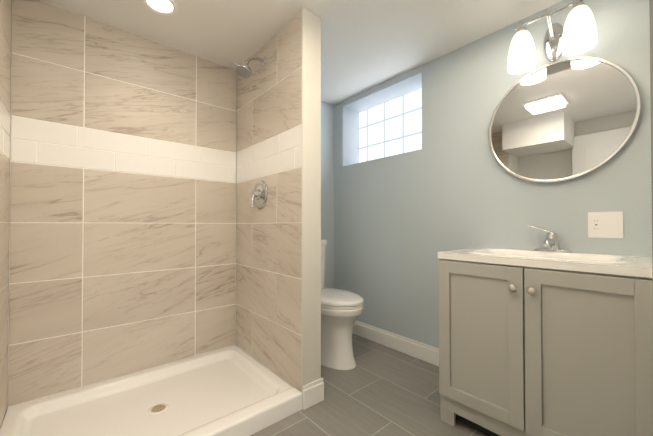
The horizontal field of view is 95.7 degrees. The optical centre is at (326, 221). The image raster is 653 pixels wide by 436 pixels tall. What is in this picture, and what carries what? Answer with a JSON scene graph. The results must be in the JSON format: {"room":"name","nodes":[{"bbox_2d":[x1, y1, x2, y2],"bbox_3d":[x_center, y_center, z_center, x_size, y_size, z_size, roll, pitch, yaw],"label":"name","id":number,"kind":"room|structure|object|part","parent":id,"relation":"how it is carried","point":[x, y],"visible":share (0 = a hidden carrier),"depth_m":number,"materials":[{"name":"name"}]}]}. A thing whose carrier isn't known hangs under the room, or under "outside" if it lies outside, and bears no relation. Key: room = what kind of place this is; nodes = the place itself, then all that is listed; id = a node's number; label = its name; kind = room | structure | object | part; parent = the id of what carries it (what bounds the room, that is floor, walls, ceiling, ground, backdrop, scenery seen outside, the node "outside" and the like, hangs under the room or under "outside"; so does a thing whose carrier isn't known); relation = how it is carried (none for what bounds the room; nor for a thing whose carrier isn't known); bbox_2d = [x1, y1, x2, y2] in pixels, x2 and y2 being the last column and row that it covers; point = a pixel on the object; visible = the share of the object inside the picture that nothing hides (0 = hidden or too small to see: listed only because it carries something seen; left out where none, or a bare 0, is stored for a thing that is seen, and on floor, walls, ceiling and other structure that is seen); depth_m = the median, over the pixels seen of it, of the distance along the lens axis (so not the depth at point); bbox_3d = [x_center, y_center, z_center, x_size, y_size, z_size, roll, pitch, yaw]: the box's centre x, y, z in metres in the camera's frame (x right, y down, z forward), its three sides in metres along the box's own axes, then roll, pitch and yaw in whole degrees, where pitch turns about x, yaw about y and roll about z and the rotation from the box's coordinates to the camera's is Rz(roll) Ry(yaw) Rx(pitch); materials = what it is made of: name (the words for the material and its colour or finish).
{"room":"bathroom","nodes":[
{"label":"bathroom","id":0,"kind":"room"},
{"bbox_2d":[4,25,333,416],"bbox_3d":[-0.861,-0.075,2.252,3.096,2.205,0.148,1,-1,-41],"label":"wall","id":1,"kind":"structure","parent":0,"point":[327,171],"depth_m":2.90,"materials":[{"name":"grey paint"}]},
{"bbox_2d":[7,0,235,408],"bbox_3d":[-1.153,-0.116,1.892,1.199,2.130,0.007,1,-1,-41],"label":"wall tile","id":2,"kind":"structure","parent":1,"relation":"attached to","point":[122,242],"depth_m":1.77,"materials":[{"name":"tile"}]},
{"bbox_2d":[303,378,323,401],"bbox_3d":[-0.300,0.963,2.020,0.017,0.125,0.868,1,-1,-41],"label":"baseboard","id":3,"kind":"structure","parent":1,"relation":"attached to","point":[313,393],"depth_m":1.66,"materials":[{"name":"white paint"}]},
{"bbox_2d":[42,0,562,104],"bbox_3d":[0.348,-1.242,0.856,3.096,0.100,3.860,1,-1,-41],"label":"ceiling","id":4,"kind":"structure","parent":0,"point":[367,45],"depth_m":1.79,"materials":[{"name":"white paint"}]},
{"bbox_2d":[142,0,177,15],"bbox_3d":[-0.903,-1.181,1.606,0.176,0.006,0.176,1,-1,-41],"label":"recessed light","id":5,"kind":"object","parent":4,"relation":"in","point":[166,7],"visible":1,"depth_m":1.62,"materials":[{"name":"white paint"}]},
{"bbox_2d":[301,7,320,408],"bbox_3d":[-0.085,-0.081,1.667,0.131,2.205,0.008,1,-1,-41],"label":"wall cap","id":6,"kind":"object","parent":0,"point":[311,220],"visible":0.79,"depth_m":1.66,"materials":[{"name":"white paint"}]},
{"bbox_2d":[250,333,486,435],"bbox_3d":[0.348,1.063,0.832,3.096,0.100,3.860,1,-1,-41],"label":"floor","id":7,"kind":"structure","parent":0,"point":[380,390],"depth_m":1.66,"materials":[{"name":"tile"}]},
{"bbox_2d":[0,345,301,435],"bbox_3d":[-0.868,0.975,1.548,1.195,0.090,0.866,1,-1,-41],"label":"shower pan","id":8,"kind":"object","parent":7,"relation":"on","point":[234,390],"visible":1,"depth_m":1.58,"materials":[{"name":"white plastic"}]},
{"bbox_2d":[321,239,363,369],"bbox_3d":[-0.031,0.591,2.321,0.430,0.875,0.774,1,-1,-41],"label":"toilet","id":9,"kind":"object","parent":7,"relation":"on","point":[341,311],"visible":0.52,"depth_m":2.08,"materials":[{"name":"white ceramic"}]},
{"bbox_2d":[438,225,652,435],"bbox_3d":[1.019,0.517,1.399,0.592,1.003,0.771,1,-1,-41],"label":"bathroom vanity","id":10,"kind":"object","parent":7,"relation":"on","point":[551,338],"visible":1,"depth_m":1.19,"materials":[{"name":"grey wood"}]},
{"bbox_3d":[0.704,0.534,1.377,0.022,0.678,0.373,1,-1,-41],"label":"door","id":11,"kind":"part","parent":10,"relation":"part of","materials":[{"name":"grey wood"}]},
{"bbox_3d":[0.785,0.279,1.244,0.032,0.033,0.033,1,-1,-41],"label":"knob","id":12,"kind":"part","parent":10,"relation":"part of","materials":[{"name":"silver metal"}]},
{"bbox_3d":[0.829,0.279,1.193,0.032,0.033,0.033,1,-1,-41],"label":"knob","id":13,"kind":"part","parent":10,"relation":"part of","materials":[{"name":"silver metal"}]},
{"bbox_2d":[438,247,651,277],"bbox_3d":[1.035,0.210,1.415,0.552,0.121,0.771,1,-1,-41],"label":"countertop","id":14,"kind":"structure","parent":10,"relation":"on","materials":[{"name":"white stone"}]},
{"bbox_2d":[528,225,571,252],"bbox_3d":[1.144,0.087,1.534,0.157,0.140,0.184,1,-1,-41],"label":"faucet","id":15,"kind":"object","parent":14,"relation":"on","point":[551,244],"depth_m":1.53,"materials":[{"name":"silver metal"}]},
{"bbox_3d":[0.951,0.531,1.090,0.022,0.678,0.373,1,-1,-41],"label":"door","id":16,"kind":"part","parent":10,"relation":"part of","materials":[{"name":"grey wood"}]},
{"bbox_2d":[334,0,651,347],"bbox_3d":[0.924,-0.076,2.168,0.256,2.205,2.306,1,-1,-41],"label":"wall","id":17,"kind":"structure","parent":0,"point":[401,221],"depth_m":1.98,"materials":[{"name":"grey paint"}]},
{"bbox_2d":[342,72,421,166],"bbox_3d":[0.533,-0.831,2.631,0.256,0.586,0.864,1,-1,-41],"label":"window","id":18,"kind":"structure","parent":17,"relation":"in","point":[350,133],"depth_m":2.88,"materials":[{"name":"white paint"}]},
{"bbox_2d":[359,88,421,162],"bbox_3d":[0.617,-0.830,2.703,0.034,0.586,0.864,1,-1,-41],"label":"blocks","id":19,"kind":"object","parent":18,"relation":"attached to","point":[392,127],"visible":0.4,"depth_m":2.70,"materials":[{"name":"white"}]},
{"bbox_2d":[352,320,438,366],"bbox_3d":[0.529,0.967,2.407,0.017,0.125,1.409,1,-1,-41],"label":"baseboard","id":20,"kind":"structure","parent":17,"relation":"attached to","point":[427,353],"depth_m":2.35,"materials":[{"name":"white paint"}]},
{"bbox_2d":[507,0,596,73],"bbox_3d":[1.169,-0.972,1.548,0.189,0.261,0.374,1,-1,-41],"label":"sconce","id":21,"kind":"object","parent":17,"relation":"attached to","point":[576,34],"visible":0.98,"depth_m":1.56,"materials":[{"name":"white glass"}]},
{"bbox_3d":[1.068,-0.938,1.621,0.132,0.194,0.132,1,-1,-41],"label":"lamp shade","id":22,"kind":"part","parent":21,"relation":"part of","materials":[{"name":"white glass"}]},
{"bbox_3d":[1.226,-0.940,1.438,0.132,0.194,0.132,1,-1,-41],"label":"lamp shade","id":23,"kind":"part","parent":21,"relation":"part of","materials":[{"name":"white glass"}]},
{"bbox_2d":[488,57,640,182],"bbox_3d":[1.227,-0.537,1.600,0.025,0.652,0.652,1,-1,-41],"label":"mirror","id":24,"kind":"object","parent":17,"relation":"attached to","point":[566,119],"visible":1,"depth_m":1.56,"materials":[{"name":"white mirror"}]},
{"bbox_2d":[588,211,622,237],"bbox_3d":[1.365,0.015,1.450,0.008,0.128,0.126,1,-1,-41],"label":"outlet","id":25,"kind":"object","parent":17,"relation":"attached to","point":[605,224],"visible":1,"depth_m":1.45,"materials":[{"name":"white plastic"}]},
{"bbox_3d":[-0.366,-0.078,2.004,0.118,2.205,0.872,1,-1,-41],"label":"wall","id":26,"kind":"structure","parent":0,"visible":0},
{"bbox_2d":[236,9,301,391],"bbox_3d":[-0.414,-0.116,1.956,0.007,2.130,0.860,1,-1,-41],"label":"wall tile","id":27,"kind":"structure","parent":26,"relation":"attached to","point":[269,239],"depth_m":1.86,"materials":[{"name":"tile"}]},
{"bbox_2d":[234,56,266,77],"bbox_3d":[-0.485,-1.004,1.880,0.212,0.171,0.100,1,-1,-41],"label":"shower head","id":28,"kind":"object","parent":27,"relation":"attached to","point":[243,70],"visible":1,"depth_m":1.86},
{"bbox_2d":[251,180,267,208],"bbox_3d":[-0.472,-0.181,1.958,0.080,0.192,0.192,1,-1,-41],"label":"shower valve","id":29,"kind":"object","parent":27,"relation":"attached to","point":[259,194],"visible":0.98,"depth_m":1.94,"materials":[{"name":"silver metal"}]},
{"bbox_3d":[0.572,-0.094,0.425,2.550,2.205,0.120,1,-1,-41],"label":"wall","id":30,"kind":"structure","parent":0,"visible":0},
{"bbox_2d":[649,0,652,278],"bbox_3d":[0.286,-0.014,0.179,0.004,2.040,0.120,1,-1,-41],"label":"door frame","id":31,"kind":"structure","parent":30,"relation":"attached to","point":[651,46],"depth_m":0.22,"materials":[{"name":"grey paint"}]},
{"bbox_3d":[-1.457,-0.087,1.068,0.310,2.205,0.872,1,-1,-41],"label":"wall","id":32,"kind":"structure","parent":0,"visible":0},
{"bbox_2d":[0,0,11,426],"bbox_3d":[-1.329,-0.124,1.171,0.007,2.130,0.860,1,-1,-41],"label":"wall tile","id":33,"kind":"structure","parent":32,"relation":"attached to","point":[5,52],"depth_m":1.39,"materials":[{"name":"tile"}]}
]}

